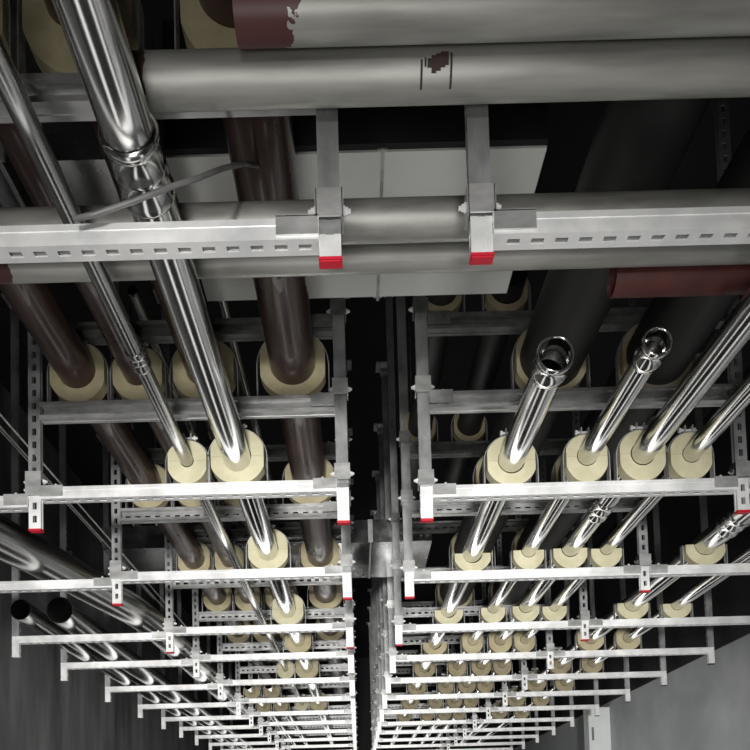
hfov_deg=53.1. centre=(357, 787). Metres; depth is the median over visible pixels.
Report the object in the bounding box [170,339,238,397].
saddle
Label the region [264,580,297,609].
saddle
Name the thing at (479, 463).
saddle
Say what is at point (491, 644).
saddle
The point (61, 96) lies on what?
rack
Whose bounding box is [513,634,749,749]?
wall
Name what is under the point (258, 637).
saddle
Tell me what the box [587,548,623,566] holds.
saddle
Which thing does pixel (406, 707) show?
saddle
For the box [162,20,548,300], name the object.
air duct
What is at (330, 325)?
rack
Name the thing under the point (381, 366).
rack
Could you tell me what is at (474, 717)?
rack
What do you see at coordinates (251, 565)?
saddle
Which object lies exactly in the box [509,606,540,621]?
saddle
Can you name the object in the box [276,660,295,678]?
saddle
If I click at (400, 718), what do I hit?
saddle
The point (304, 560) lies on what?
saddle
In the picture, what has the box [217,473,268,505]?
saddle
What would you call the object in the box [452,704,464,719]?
saddle
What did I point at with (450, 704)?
saddle
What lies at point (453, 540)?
saddle
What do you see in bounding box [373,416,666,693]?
rack
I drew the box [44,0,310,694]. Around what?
pipe
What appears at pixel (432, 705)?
saddle
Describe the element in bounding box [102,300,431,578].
air duct
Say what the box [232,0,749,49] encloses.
pipe
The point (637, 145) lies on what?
pipe
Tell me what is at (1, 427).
rod
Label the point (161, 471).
saddle
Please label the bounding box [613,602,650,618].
saddle
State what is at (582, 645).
saddle
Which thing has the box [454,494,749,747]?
pipe
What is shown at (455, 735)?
rack
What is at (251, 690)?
pipe
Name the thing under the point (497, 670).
saddle
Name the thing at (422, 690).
saddle
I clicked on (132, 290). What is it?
pipe
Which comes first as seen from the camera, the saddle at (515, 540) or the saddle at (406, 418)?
the saddle at (406, 418)
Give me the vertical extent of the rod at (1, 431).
0.008 m
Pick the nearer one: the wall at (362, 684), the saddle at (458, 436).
the saddle at (458, 436)
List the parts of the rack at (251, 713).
post, post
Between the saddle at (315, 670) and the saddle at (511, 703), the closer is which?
the saddle at (315, 670)
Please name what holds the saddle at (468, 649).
on the rack at (381, 366)
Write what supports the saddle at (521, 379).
on the rack at (427, 323)
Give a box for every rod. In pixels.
[0,413,200,642]
[0,425,175,620]
[0,429,153,598]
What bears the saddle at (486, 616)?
on the rack at (584, 615)
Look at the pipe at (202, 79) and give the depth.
1.17 m
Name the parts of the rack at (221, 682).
post, post, ceiling plate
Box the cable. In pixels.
[72,160,259,221]
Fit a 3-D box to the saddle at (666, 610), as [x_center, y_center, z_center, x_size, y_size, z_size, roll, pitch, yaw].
[1.622,-0.899,3.826,0.163,0.072,0.038,-2,-3,0]
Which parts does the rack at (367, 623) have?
post, post, post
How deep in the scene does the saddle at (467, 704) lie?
6.65 m
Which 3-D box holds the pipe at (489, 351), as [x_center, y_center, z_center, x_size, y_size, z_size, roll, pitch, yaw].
[0.451,-1.475,3.004,0.096,0.096,1.620,-2,-3,0]
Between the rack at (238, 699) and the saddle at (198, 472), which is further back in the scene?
the rack at (238, 699)
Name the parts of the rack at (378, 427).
ceiling plate, post, post, ceiling plate, post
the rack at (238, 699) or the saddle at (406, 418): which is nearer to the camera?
the saddle at (406, 418)
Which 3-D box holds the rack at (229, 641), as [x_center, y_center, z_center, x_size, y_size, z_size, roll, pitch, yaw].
[-0.914,-1.327,10.427,1.813,1.902,0.100,-2,-3,0]
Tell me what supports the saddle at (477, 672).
on the rack at (378, 427)
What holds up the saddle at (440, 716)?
on the rack at (474, 717)
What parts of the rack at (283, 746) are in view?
post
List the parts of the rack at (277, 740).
post, post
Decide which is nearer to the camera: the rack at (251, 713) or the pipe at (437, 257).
the pipe at (437, 257)
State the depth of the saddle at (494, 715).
7.43 m
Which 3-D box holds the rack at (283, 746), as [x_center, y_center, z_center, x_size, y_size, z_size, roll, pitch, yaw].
[-0.915,-1.363,9.678,1.813,1.902,0.100,-2,-3,0]
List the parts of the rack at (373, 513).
ceiling plate, post, post, post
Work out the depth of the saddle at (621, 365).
2.26 m
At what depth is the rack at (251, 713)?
6.75 m
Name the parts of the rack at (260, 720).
post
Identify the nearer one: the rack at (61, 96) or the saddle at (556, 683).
the rack at (61, 96)
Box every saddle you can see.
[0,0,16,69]
[17,0,144,73]
[47,339,109,401]
[110,339,167,399]
[125,462,172,507]
[165,433,211,483]
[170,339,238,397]
[173,478,215,506]
[174,0,237,48]
[176,540,212,570]
[202,582,233,611]
[208,423,268,482]
[213,540,245,569]
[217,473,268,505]
[225,616,251,642]
[234,581,262,610]
[243,685,261,698]
[246,522,290,568]
[248,558,287,568]
[252,620,276,642]
[256,335,329,395]
[256,695,271,711]
[263,685,281,697]
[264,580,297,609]
[270,589,305,624]
[273,694,289,711]
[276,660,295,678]
[278,620,304,641]
[282,458,336,503]
[283,622,312,652]
[294,659,319,677]
[295,694,309,710]
[299,538,340,567]
[307,585,342,608]
[310,690,328,710]
[315,618,344,640]
[397,707,411,721]
[401,691,419,709]
[402,412,437,441]
[406,674,426,694]
[413,653,436,677]
[417,294,464,314]
[420,704,434,720]
[421,643,448,654]
[427,690,443,708]
[432,610,464,623]
[435,583,474,605]
[436,673,454,693]
[436,703,450,720]
[445,689,462,707]
[447,652,467,676]
[449,531,495,567]
[451,414,487,440]
[451,553,492,570]
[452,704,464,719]
[456,672,476,693]
[460,632,484,653]
[462,692,478,707]
[469,650,492,675]
[472,455,530,483]
[476,675,493,692]
[478,607,506,622]
[481,279,530,310]
[482,428,538,483]
[487,631,513,652]
[488,582,526,604]
[491,660,512,674]
[491,700,507,718]
[505,685,525,706]
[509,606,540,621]
[510,329,590,388]
[510,550,546,569]
[511,529,557,564]
[512,630,535,651]
[513,703,529,718]
[524,667,546,691]
[531,689,549,705]
[539,606,568,620]
[546,646,572,673]
[549,548,589,567]
[551,455,606,481]
[553,672,574,690]
[560,427,610,481]
[574,624,605,650]
[579,658,603,672]
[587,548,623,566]
[613,422,668,480]
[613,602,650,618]
[613,628,641,649]
[615,324,695,386]
[659,603,692,617]
[664,425,714,478]
[680,544,727,564]
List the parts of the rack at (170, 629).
ceiling plate, post, post, post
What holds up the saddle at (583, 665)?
on the rack at (378, 427)
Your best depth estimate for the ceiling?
4.64 m
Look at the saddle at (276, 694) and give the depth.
6.03 m
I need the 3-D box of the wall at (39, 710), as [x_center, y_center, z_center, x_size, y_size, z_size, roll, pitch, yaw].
[-2.260,-0.364,3.675,0.200,4.400,17.700,-2,-3,0]
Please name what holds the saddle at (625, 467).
on the rack at (427, 323)
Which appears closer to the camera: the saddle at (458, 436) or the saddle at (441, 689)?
the saddle at (458, 436)
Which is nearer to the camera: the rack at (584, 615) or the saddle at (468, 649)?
the rack at (584, 615)
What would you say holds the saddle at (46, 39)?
on the rack at (61, 96)
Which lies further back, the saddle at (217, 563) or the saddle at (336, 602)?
the saddle at (336, 602)
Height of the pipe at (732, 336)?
0.077 m
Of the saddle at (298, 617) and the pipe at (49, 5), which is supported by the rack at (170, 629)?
the saddle at (298, 617)
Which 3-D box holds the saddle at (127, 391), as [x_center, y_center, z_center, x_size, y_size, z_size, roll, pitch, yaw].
[-0.664,-1.261,2.274,0.169,0.190,0.039,-2,-3,0]
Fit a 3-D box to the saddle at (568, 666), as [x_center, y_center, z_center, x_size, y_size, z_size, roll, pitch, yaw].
[1.397,-0.887,5.217,0.179,0.193,0.039,-2,-3,0]
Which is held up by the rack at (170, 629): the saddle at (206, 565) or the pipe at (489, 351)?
the saddle at (206, 565)
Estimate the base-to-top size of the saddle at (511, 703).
0.193 m
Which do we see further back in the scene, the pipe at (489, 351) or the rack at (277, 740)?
the rack at (277, 740)
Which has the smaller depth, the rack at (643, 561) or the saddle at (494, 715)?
the rack at (643, 561)
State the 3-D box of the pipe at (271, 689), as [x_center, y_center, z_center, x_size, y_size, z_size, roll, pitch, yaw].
[-0.688,-0.679,8.168,0.060,0.060,4.750,-2,-3,0]
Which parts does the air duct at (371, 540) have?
hanger rod, hanger rod, hanger rod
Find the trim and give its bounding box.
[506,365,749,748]
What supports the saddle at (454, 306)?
on the rack at (427, 323)
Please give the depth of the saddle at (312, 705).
6.75 m
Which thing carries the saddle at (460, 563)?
on the rack at (643, 561)
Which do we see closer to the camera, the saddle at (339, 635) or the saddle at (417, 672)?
the saddle at (417, 672)
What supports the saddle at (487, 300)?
on the rack at (427, 323)
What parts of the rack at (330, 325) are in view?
post, post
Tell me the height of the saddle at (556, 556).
0.080 m
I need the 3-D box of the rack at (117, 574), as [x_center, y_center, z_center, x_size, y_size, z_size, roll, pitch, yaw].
[-0.923,-1.682,3.056,1.813,1.902,0.100,-2,-3,0]
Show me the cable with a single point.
(187, 181)
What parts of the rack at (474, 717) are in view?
post, post, post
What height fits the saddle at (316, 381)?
0.230 m
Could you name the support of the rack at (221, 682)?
hanging from the ceiling
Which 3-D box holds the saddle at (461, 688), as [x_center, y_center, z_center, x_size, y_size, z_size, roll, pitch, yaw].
[0.855,-0.832,5.915,0.155,0.179,0.039,-2,-3,0]
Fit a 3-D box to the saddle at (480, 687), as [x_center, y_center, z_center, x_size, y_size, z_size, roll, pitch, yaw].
[1.000,-0.830,5.915,0.141,0.167,0.039,-2,-3,0]
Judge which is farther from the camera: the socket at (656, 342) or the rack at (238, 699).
the rack at (238, 699)
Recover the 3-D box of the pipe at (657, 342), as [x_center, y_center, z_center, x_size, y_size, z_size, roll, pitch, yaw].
[0.689,-0.802,6.173,0.071,0.071,8.944,-2,-3,0]
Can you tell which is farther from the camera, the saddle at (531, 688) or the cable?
the saddle at (531, 688)
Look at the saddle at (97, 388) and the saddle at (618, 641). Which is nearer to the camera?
the saddle at (97, 388)
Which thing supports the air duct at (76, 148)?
hanging from the ceiling
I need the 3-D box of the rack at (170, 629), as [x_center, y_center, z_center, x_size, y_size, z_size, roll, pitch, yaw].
[-0.922,-1.642,3.895,1.813,1.902,0.100,-2,-3,0]
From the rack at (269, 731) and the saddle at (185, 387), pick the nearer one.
the saddle at (185, 387)
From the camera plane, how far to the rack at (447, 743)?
9.64 m
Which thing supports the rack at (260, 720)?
hanging from the ceiling
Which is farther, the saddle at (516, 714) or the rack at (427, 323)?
the saddle at (516, 714)
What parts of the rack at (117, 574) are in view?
post, post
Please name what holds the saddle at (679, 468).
on the rack at (427, 323)
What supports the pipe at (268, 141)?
on the saddle at (199, 30)
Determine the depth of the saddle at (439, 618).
3.81 m
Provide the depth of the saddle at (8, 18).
1.26 m
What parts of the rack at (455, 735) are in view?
post, post, post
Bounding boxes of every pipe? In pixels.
[0,35,306,710]
[0,123,294,694]
[0,188,749,244]
[0,200,284,695]
[0,242,749,283]
[0,515,248,714]
[10,599,243,748]
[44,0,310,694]
[46,597,258,748]
[51,0,335,748]
[127,285,228,514]
[131,36,749,112]
[199,0,345,693]
[217,301,278,513]
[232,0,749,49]
[244,686,299,749]
[265,685,310,749]
[388,335,574,749]
[398,295,455,513]
[406,327,672,748]
[409,98,711,688]
[417,287,749,747]
[428,373,749,747]
[438,270,527,510]
[442,127,749,690]
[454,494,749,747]
[471,544,749,746]
[606,264,749,298]
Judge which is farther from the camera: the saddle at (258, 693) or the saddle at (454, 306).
the saddle at (258, 693)
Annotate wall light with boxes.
[59,547,83,561]
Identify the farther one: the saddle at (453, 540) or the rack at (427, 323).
the saddle at (453, 540)
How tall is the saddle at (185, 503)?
0.190 m
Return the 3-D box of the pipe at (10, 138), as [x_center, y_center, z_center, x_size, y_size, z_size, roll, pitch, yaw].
[-0.661,-1.153,4.286,0.084,0.084,7.550,-2,-3,0]
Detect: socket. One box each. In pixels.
[531,335,574,389]
[633,327,672,373]
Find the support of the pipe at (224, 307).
on the rack at (330, 325)
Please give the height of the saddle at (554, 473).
0.232 m
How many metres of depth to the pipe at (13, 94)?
1.49 m
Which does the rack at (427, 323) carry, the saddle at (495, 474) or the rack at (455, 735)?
the saddle at (495, 474)
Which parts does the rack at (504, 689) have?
ceiling plate, post, post, post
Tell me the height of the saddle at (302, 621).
0.213 m
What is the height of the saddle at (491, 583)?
0.232 m
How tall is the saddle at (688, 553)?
0.082 m
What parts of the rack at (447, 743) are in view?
post, post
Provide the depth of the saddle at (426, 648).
4.50 m
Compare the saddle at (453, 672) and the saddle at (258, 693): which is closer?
the saddle at (453, 672)
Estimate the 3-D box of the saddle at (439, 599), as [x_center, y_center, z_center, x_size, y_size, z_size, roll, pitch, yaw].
[0.583,-1.206,4.532,0.233,0.232,0.039,-2,-3,0]
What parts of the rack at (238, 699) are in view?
post, post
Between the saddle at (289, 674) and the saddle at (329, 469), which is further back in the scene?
the saddle at (289, 674)
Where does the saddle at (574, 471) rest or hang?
on the rack at (427, 323)
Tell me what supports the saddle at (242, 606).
on the rack at (197, 657)
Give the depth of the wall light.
5.50 m
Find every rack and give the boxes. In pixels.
[0,72,350,268]
[0,281,354,605]
[0,298,353,532]
[1,289,355,657]
[59,359,356,680]
[96,427,356,701]
[135,478,356,717]
[157,515,356,728]
[177,581,357,737]
[194,587,356,744]
[206,589,356,749]
[219,607,356,749]
[228,622,357,749]
[366,619,512,749]
[367,607,524,749]
[368,584,538,747]
[370,505,599,721]
[372,470,630,708]
[372,577,555,740]
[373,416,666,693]
[373,538,573,732]
[376,353,714,672]
[384,296,749,645]
[396,296,749,598]
[408,98,749,522]
[458,104,749,264]
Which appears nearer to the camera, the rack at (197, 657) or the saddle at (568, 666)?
the rack at (197, 657)
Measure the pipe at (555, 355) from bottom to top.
0.090 m
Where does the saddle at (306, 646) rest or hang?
on the rack at (197, 657)
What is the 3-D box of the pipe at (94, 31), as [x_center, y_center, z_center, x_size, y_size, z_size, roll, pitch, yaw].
[-0.357,-0.827,5.497,0.097,0.098,10.300,-2,-3,0]
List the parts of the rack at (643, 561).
post, post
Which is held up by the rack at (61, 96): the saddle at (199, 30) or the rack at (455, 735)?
the saddle at (199, 30)
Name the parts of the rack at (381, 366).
ceiling plate, post, post, post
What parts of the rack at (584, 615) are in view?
post, post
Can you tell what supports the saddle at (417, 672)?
on the rack at (378, 427)
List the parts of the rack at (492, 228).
post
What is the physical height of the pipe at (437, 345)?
0.096 m
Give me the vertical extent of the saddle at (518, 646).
0.167 m
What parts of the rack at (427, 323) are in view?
post, post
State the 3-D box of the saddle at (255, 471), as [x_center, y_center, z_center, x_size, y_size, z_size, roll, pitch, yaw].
[-0.362,-1.008,2.261,0.179,0.189,0.039,-2,-3,0]
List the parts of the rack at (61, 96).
post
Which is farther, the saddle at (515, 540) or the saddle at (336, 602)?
the saddle at (336, 602)
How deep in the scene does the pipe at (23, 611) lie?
4.37 m
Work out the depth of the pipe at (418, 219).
1.46 m
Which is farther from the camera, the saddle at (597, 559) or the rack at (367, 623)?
the rack at (367, 623)
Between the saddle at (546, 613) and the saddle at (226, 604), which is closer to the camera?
the saddle at (546, 613)
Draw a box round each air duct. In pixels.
[0,0,177,206]
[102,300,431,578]
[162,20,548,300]
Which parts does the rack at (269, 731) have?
post, post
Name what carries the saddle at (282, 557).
on the rack at (117, 574)
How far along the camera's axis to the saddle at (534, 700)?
6.65 m
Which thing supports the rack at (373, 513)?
hanging from the ceiling
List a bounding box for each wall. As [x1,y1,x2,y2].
[0,382,227,749]
[227,657,506,749]
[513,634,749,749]
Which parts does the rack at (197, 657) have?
post, post, ceiling plate, post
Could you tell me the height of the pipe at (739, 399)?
0.052 m
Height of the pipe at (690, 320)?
0.188 m
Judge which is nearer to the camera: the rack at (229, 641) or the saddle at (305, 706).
the saddle at (305, 706)
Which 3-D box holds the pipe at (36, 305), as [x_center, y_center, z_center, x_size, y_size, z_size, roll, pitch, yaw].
[-0.843,-1.158,4.287,0.112,0.112,7.550,-2,-3,0]
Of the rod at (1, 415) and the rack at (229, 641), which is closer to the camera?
the rod at (1, 415)
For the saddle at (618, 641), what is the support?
on the rack at (381, 366)
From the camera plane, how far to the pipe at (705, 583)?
3.75 m
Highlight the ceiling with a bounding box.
[0,0,749,657]
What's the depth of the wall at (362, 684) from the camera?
12.57 m
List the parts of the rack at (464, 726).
post, post, post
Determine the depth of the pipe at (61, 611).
4.43 m
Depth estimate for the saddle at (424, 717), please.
7.43 m
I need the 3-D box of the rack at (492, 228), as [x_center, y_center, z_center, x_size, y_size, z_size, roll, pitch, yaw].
[1.137,-1.835,1.288,2.014,1.876,0.100,-2,-3,0]
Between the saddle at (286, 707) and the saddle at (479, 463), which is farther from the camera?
the saddle at (286, 707)
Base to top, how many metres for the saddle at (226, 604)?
0.208 m
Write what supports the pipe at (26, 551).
on the rack at (251, 713)
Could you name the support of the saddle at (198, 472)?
on the rack at (330, 325)
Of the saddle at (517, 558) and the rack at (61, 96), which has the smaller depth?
the rack at (61, 96)
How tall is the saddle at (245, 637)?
0.208 m
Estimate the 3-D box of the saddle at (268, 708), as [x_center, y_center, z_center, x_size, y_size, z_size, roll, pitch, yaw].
[-0.851,-0.760,6.765,0.145,0.154,0.039,-2,-3,0]
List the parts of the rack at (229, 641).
post, post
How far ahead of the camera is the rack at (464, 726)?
8.15 m
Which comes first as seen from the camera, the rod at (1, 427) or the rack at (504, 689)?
the rod at (1, 427)

